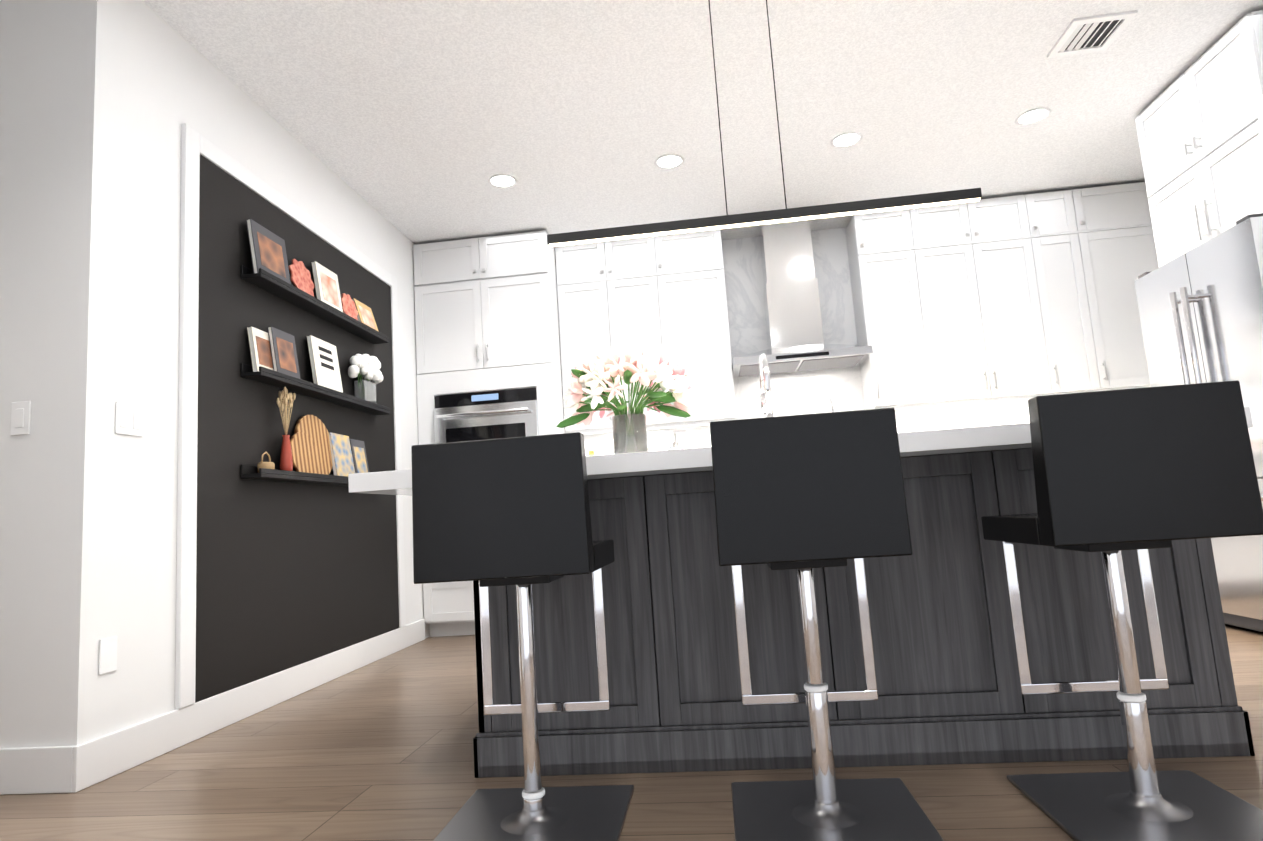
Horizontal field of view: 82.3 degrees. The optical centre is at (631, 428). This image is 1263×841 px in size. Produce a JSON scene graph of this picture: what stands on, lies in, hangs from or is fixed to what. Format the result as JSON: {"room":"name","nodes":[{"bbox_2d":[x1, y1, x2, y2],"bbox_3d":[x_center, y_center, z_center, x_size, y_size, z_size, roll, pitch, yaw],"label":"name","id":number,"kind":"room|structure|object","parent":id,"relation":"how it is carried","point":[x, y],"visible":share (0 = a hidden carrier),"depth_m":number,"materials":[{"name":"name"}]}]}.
{"room":"kitchen","nodes":[
{"label":"kitchen","id":0,"kind":"room"},
{"bbox_2d":[0,0,66,747],"bbox_3d":[-3.667,-0.133,2.730,3.410,2.900,0.120,-5,-7,6],"label":"wall","id":1,"kind":"structure","parent":0,"point":[32,54],"depth_m":2.51,"materials":[{"name":"white paint"}]},
{"bbox_2d":[11,401,30,435],"bbox_3d":[-2.089,-0.037,2.471,0.070,0.115,0.009,-5,-7,6],"label":"light switch","id":2,"kind":"object","parent":1,"relation":"attached to","point":[20,417],"visible":1,"depth_m":2.47,"materials":[{"name":"white plastic"}]},
{"bbox_2d":[43,0,429,746],"bbox_3d":[-1.730,-0.082,4.178,0.120,2.900,3.430,-5,-7,6],"label":"wall","id":3,"kind":"structure","parent":0,"point":[143,82],"depth_m":2.66,"materials":[{"name":"white paint"}]},
{"bbox_2d":[99,636,116,674],"bbox_3d":[-1.780,0.770,2.459,0.006,0.115,0.070,-5,-7,6],"label":"electrical outlet","id":4,"kind":"object","parent":3,"relation":"attached to","point":[107,655],"visible":1,"depth_m":2.46,"materials":[{"name":"white plastic"}]},
{"bbox_2d":[115,401,142,436],"bbox_3d":[-1.824,-0.035,2.628,0.009,0.115,0.120,-5,-7,6],"label":"light switch","id":5,"kind":"object","parent":3,"relation":"attached to","point":[128,419],"visible":1,"depth_m":2.62,"materials":[{"name":"white plastic"}]},
{"bbox_2d":[0,619,424,794],"bbox_3d":[-1.267,0.949,1.567,8.144,0.160,6.955,-5,-7,6],"label":"baseboard","id":6,"kind":"structure","parent":3,"relation":"attached to","point":[51,769],"depth_m":2.69,"materials":[{"name":"white wood"}]},
{"bbox_2d":[175,123,405,708],"bbox_3d":[-1.682,0.008,3.889,0.022,2.365,2.040,-5,-7,6],"label":"wall panel","id":7,"kind":"object","parent":3,"relation":"attached to","point":[273,577],"visible":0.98,"depth_m":3.36,"materials":[{"name":"grey paint"}]},
{"bbox_2d":[241,464,348,485],"bbox_3d":[-1.613,0.261,3.857,0.100,0.063,1.320,-5,-7,6],"label":"shelf","id":8,"kind":"object","parent":7,"relation":"attached to","point":[251,472],"visible":0.6,"depth_m":3.44,"materials":[{"name":"black wood"}]},
{"bbox_2d":[257,387,368,476],"bbox_3d":[-1.640,0.050,3.803,0.082,0.431,1.011,-5,-7,6],"label":"decor","id":9,"kind":"object","parent":8,"relation":"on","point":[312,445],"visible":0.94,"depth_m":3.75,"materials":[{"name":"beige wicker"}]},
{"bbox_2d":[241,265,388,343],"bbox_3d":[-1.673,-0.650,3.969,0.100,0.063,1.320,-5,-7,6],"label":"shelf","id":10,"kind":"object","parent":7,"relation":"attached to","point":[276,286],"visible":1,"depth_m":3.76,"materials":[{"name":"black wood"}]},
{"bbox_2d":[241,363,390,414],"bbox_3d":[-1.643,-0.195,3.913,0.100,0.063,1.320,-5,-7,6],"label":"shelf","id":11,"kind":"object","parent":7,"relation":"attached to","point":[264,375],"visible":1,"depth_m":3.69,"materials":[{"name":"black wood"}]},
{"bbox_2d":[247,326,299,378],"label":"decor","id":12,"kind":"object","parent":11,"relation":"on","point":[273,348],"depth_m":3.44,"materials":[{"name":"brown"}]},
{"bbox_2d":[307,335,342,392],"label":"decor","id":13,"kind":"object","parent":11,"relation":"on","point":[323,355],"depth_m":3.89,"materials":[{"name":"white"}]},
{"bbox_2d":[348,354,382,403],"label":"decor","id":14,"kind":"object","parent":11,"relation":"on","point":[365,366],"depth_m":4.30,"materials":[{"name":"white plant"}]},
{"bbox_2d":[0,624,1262,840],"bbox_3d":[-0.930,1.099,1.898,9.220,0.100,7.720,-5,-7,6],"label":"floor","id":15,"kind":"structure","parent":0,"point":[380,750],"depth_m":2.12,"materials":[{"name":"brown wood"}]},
{"bbox_2d":[413,231,564,636],"bbox_3d":[-1.010,0.036,5.439,1.015,2.880,0.724,-5,-7,6],"label":"tall cabinet","id":16,"kind":"object","parent":15,"relation":"on","point":[488,354],"visible":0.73,"depth_m":5.26,"materials":[{"name":"white wood"}]},
{"bbox_2d":[411,432,633,840],"bbox_3d":[-0.273,0.520,1.869,0.450,0.955,0.450,-5,-7,6],"label":"stool","id":17,"kind":"object","parent":15,"relation":"on","point":[487,513],"visible":1,"depth_m":1.72,"materials":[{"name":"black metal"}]},
{"bbox_2d":[710,408,943,840],"bbox_3d":[0.441,0.463,1.794,0.450,0.955,0.450,-5,-7,6],"label":"stool","id":18,"kind":"object","parent":15,"relation":"on","point":[804,495],"visible":1,"depth_m":1.64,"materials":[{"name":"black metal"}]},
{"bbox_2d":[473,446,1254,777],"bbox_3d":[0.645,0.603,2.707,2.178,0.875,1.188,-5,-7,6],"label":"kitchen island","id":19,"kind":"object","parent":15,"relation":"on","point":[944,652],"depth_m":2.12,"materials":[{"name":"grey wood"}]},
{"bbox_2d":[348,406,1252,495],"bbox_3d":[0.469,0.147,2.724,2.470,0.055,1.450,-5,-7,6],"label":"island countertop","id":20,"kind":"structure","parent":19,"relation":"on","point":[913,444],"depth_m":2.04,"materials":[{"name":"white stone"}]},
{"bbox_2d":[556,346,695,453],"bbox_3d":[-0.024,-0.076,2.869,0.573,0.484,0.574,-5,-7,6],"label":"flower vase","id":21,"kind":"object","parent":20,"relation":"on","point":[590,391],"visible":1,"depth_m":2.79,"materials":[{"name":"clear glass"}]},
{"bbox_2d":[668,430,685,449],"bbox_3d":[0.192,0.086,2.981,0.075,0.162,0.060,-5,-7,6],"label":"soap dispenser","id":22,"kind":"object","parent":20,"relation":"on","point":[675,444],"visible":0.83,"depth_m":2.98,"materials":[{"name":"silver metal"}]},
{"bbox_2d":[759,353,774,417],"bbox_3d":[0.506,-0.084,2.918,0.136,0.443,0.244,-5,-7,6],"label":"faucet","id":23,"kind":"object","parent":20,"relation":"on","point":[765,396],"visible":0.58,"depth_m":2.83,"materials":[{"name":"silver metal"}]},
{"bbox_2d":[825,395,833,411],"bbox_3d":[0.784,-0.017,2.821,0.039,0.250,0.169,-5,-7,6],"label":"filter faucet","id":24,"kind":"object","parent":20,"relation":"on","point":[830,401],"visible":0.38,"depth_m":2.81,"materials":[{"name":"silver metal"}]},
{"bbox_2d":[981,380,1262,840],"bbox_3d":[1.155,0.407,1.718,0.450,0.955,0.450,-5,-7,6],"label":"stool","id":25,"kind":"object","parent":15,"relation":"on","point":[1141,471],"visible":1,"depth_m":1.57,"materials":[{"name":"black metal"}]},
{"bbox_2d":[1134,213,1262,631],"bbox_3d":[3.239,0.007,3.536,0.876,1.920,0.906,-5,-7,6],"label":"fridge","id":26,"kind":"object","parent":15,"relation":"on","point":[1200,307],"visible":0.5,"depth_m":3.50,"materials":[{"name":"grey metal"}]},
{"bbox_2d":[1255,95,1262,141],"bbox_3d":[2.846,-0.338,2.695,0.109,2.432,0.902,-5,-7,6],"label":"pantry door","id":27,"kind":"structure","parent":15,"relation":"on","point":[1259,104],"depth_m":3.26,"materials":[{"name":"white wood"}]},
{"bbox_3d":[1.716,0.793,5.069,4.344,0.935,0.664,-5,-7,6],"label":"base cabinet","id":28,"kind":"object","parent":15,"relation":"on","visible":0},
{"bbox_2d":[588,450,593,455],"bbox_3d":[-0.296,0.334,5.500,0.108,0.340,0.108,-5,-7,6],"label":"oil bottle","id":29,"kind":"object","parent":28,"relation":"on","point":[590,452],"visible":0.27,"depth_m":5.50,"materials":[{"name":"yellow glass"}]},
{"bbox_2d":[142,0,1262,244],"bbox_3d":[-1.125,-1.872,2.264,9.220,0.100,7.720,-5,-7,6],"label":"ceiling","id":30,"kind":"structure","parent":0,"point":[416,122],"depth_m":3.78,"materials":[{"name":"white paint"}]},
{"bbox_2d":[488,174,517,187],"bbox_3d":[-0.809,-1.557,4.542,0.184,0.009,0.184,-5,-7,6],"label":"recessed light","id":31,"kind":"object","parent":30,"relation":"in","point":[502,180],"visible":1,"depth_m":4.54,"materials":[{"name":"white plastic"}]},
{"bbox_2d":[654,154,683,168],"bbox_3d":[0.232,-1.639,4.431,0.184,0.009,0.184,-5,-7,6],"label":"recessed light","id":32,"kind":"object","parent":30,"relation":"in","point":[668,161],"visible":1,"depth_m":4.43,"materials":[{"name":"white plastic"}]},
{"bbox_2d":[547,0,981,246],"bbox_3d":[0.392,-1.287,2.539,1.460,1.187,0.110,-5,-7,6],"label":"pendant light","id":33,"kind":"object","parent":30,"relation":"hanging from","point":[792,214],"visible":1,"depth_m":2.46,"materials":[{"name":"black metal"}]},
{"bbox_2d":[831,131,862,147],"bbox_3d":[1.282,-1.723,4.310,0.184,0.009,0.184,-5,-7,6],"label":"recessed light","id":34,"kind":"object","parent":30,"relation":"in","point":[846,139],"visible":1,"depth_m":4.31,"materials":[{"name":"white plastic"}]},
{"bbox_2d":[1015,107,1050,124],"bbox_3d":[2.320,-1.807,4.181,0.184,0.009,0.184,-5,-7,6],"label":"recessed light","id":35,"kind":"object","parent":30,"relation":"in","point":[1032,116],"visible":1,"depth_m":4.18,"materials":[{"name":"white plastic"}]},
{"bbox_2d":[1047,11,1137,57],"bbox_3d":[2.198,-1.886,3.464,0.276,0.015,0.276,-5,-7,6],"label":"ceiling vent","id":36,"kind":"object","parent":30,"relation":"in","point":[1091,34],"visible":1,"depth_m":3.45,"materials":[{"name":"white metal"}]},
{"bbox_2d":[584,227,1029,455],"bbox_3d":[1.192,-0.095,5.637,5.610,2.900,0.130,-5,-7,6],"label":"backsplash","id":37,"kind":"structure","parent":0,"point":[800,393],"depth_m":5.63,"materials":[{"name":"white"}]},
{"bbox_2d":[555,235,678,434],"bbox_3d":[-0.116,-0.718,5.620,0.832,1.460,0.337,-5,-7,6],"label":"upper cabinet","id":38,"kind":"object","parent":37,"relation":"attached to","point":[666,294],"depth_m":5.48,"materials":[{"name":"white wood"}]},
{"bbox_2d":[663,229,736,427],"bbox_3d":[0.459,-0.763,5.559,0.565,1.460,0.337,-5,-7,6],"label":"upper cabinet","id":39,"kind":"object","parent":37,"relation":"attached to","point":[696,289],"depth_m":5.39,"materials":[{"name":"white wood"}]},
{"bbox_2d":[732,219,872,377],"bbox_3d":[1.203,-1.017,5.426,0.970,1.121,0.490,-5,-7,6],"label":"range hood","id":40,"kind":"object","parent":37,"relation":"attached to","point":[794,328],"visible":0.85,"depth_m":5.36,"materials":[{"name":"silver metal"}]},
{"bbox_2d":[846,207,941,410],"bbox_3d":[1.937,-0.880,5.402,0.460,1.460,0.337,-5,-7,6],"label":"upper cabinet","id":41,"kind":"object","parent":37,"relation":"attached to","point":[890,275],"depth_m":5.25,"materials":[{"name":"white wood"}]},
{"bbox_2d":[922,193,1065,407],"bbox_3d":[2.508,-0.925,5.342,0.929,1.460,0.337,-5,-7,6],"label":"upper cabinet","id":42,"kind":"object","parent":37,"relation":"attached to","point":[1026,297],"depth_m":5.17,"materials":[{"name":"white wood"}]},
{"bbox_2d":[1038,189,1113,393],"bbox_3d":[3.068,-0.969,5.283,0.439,1.460,0.337,-5,-7,6],"label":"upper cabinet","id":43,"kind":"object","parent":37,"relation":"attached to","point":[1077,301],"depth_m":5.11,"materials":[{"name":"white wood"}]},
{"bbox_2d":[1082,182,1158,390],"bbox_3d":[3.473,-1.001,5.240,0.616,1.460,0.337,-5,-7,6],"label":"upper cabinet","id":44,"kind":"object","parent":37,"relation":"attached to","point":[1121,229],"depth_m":5.09,"materials":[{"name":"white wood"}]},
{"bbox_3d":[3.476,-0.749,1.544,0.120,2.900,7.600,-5,-7,6],"label":"wall","id":45,"kind":"structure","parent":0,"visible":0},
{"bbox_2d":[1135,10,1262,266],"bbox_3d":[3.237,-1.434,3.703,0.694,0.945,0.906,-5,-7,6],"label":"upper cabinet","id":46,"kind":"object","parent":45,"relation":"attached to","point":[1199,136],"visible":0.9,"depth_m":3.67,"materials":[{"name":"white wood"}]}
]}

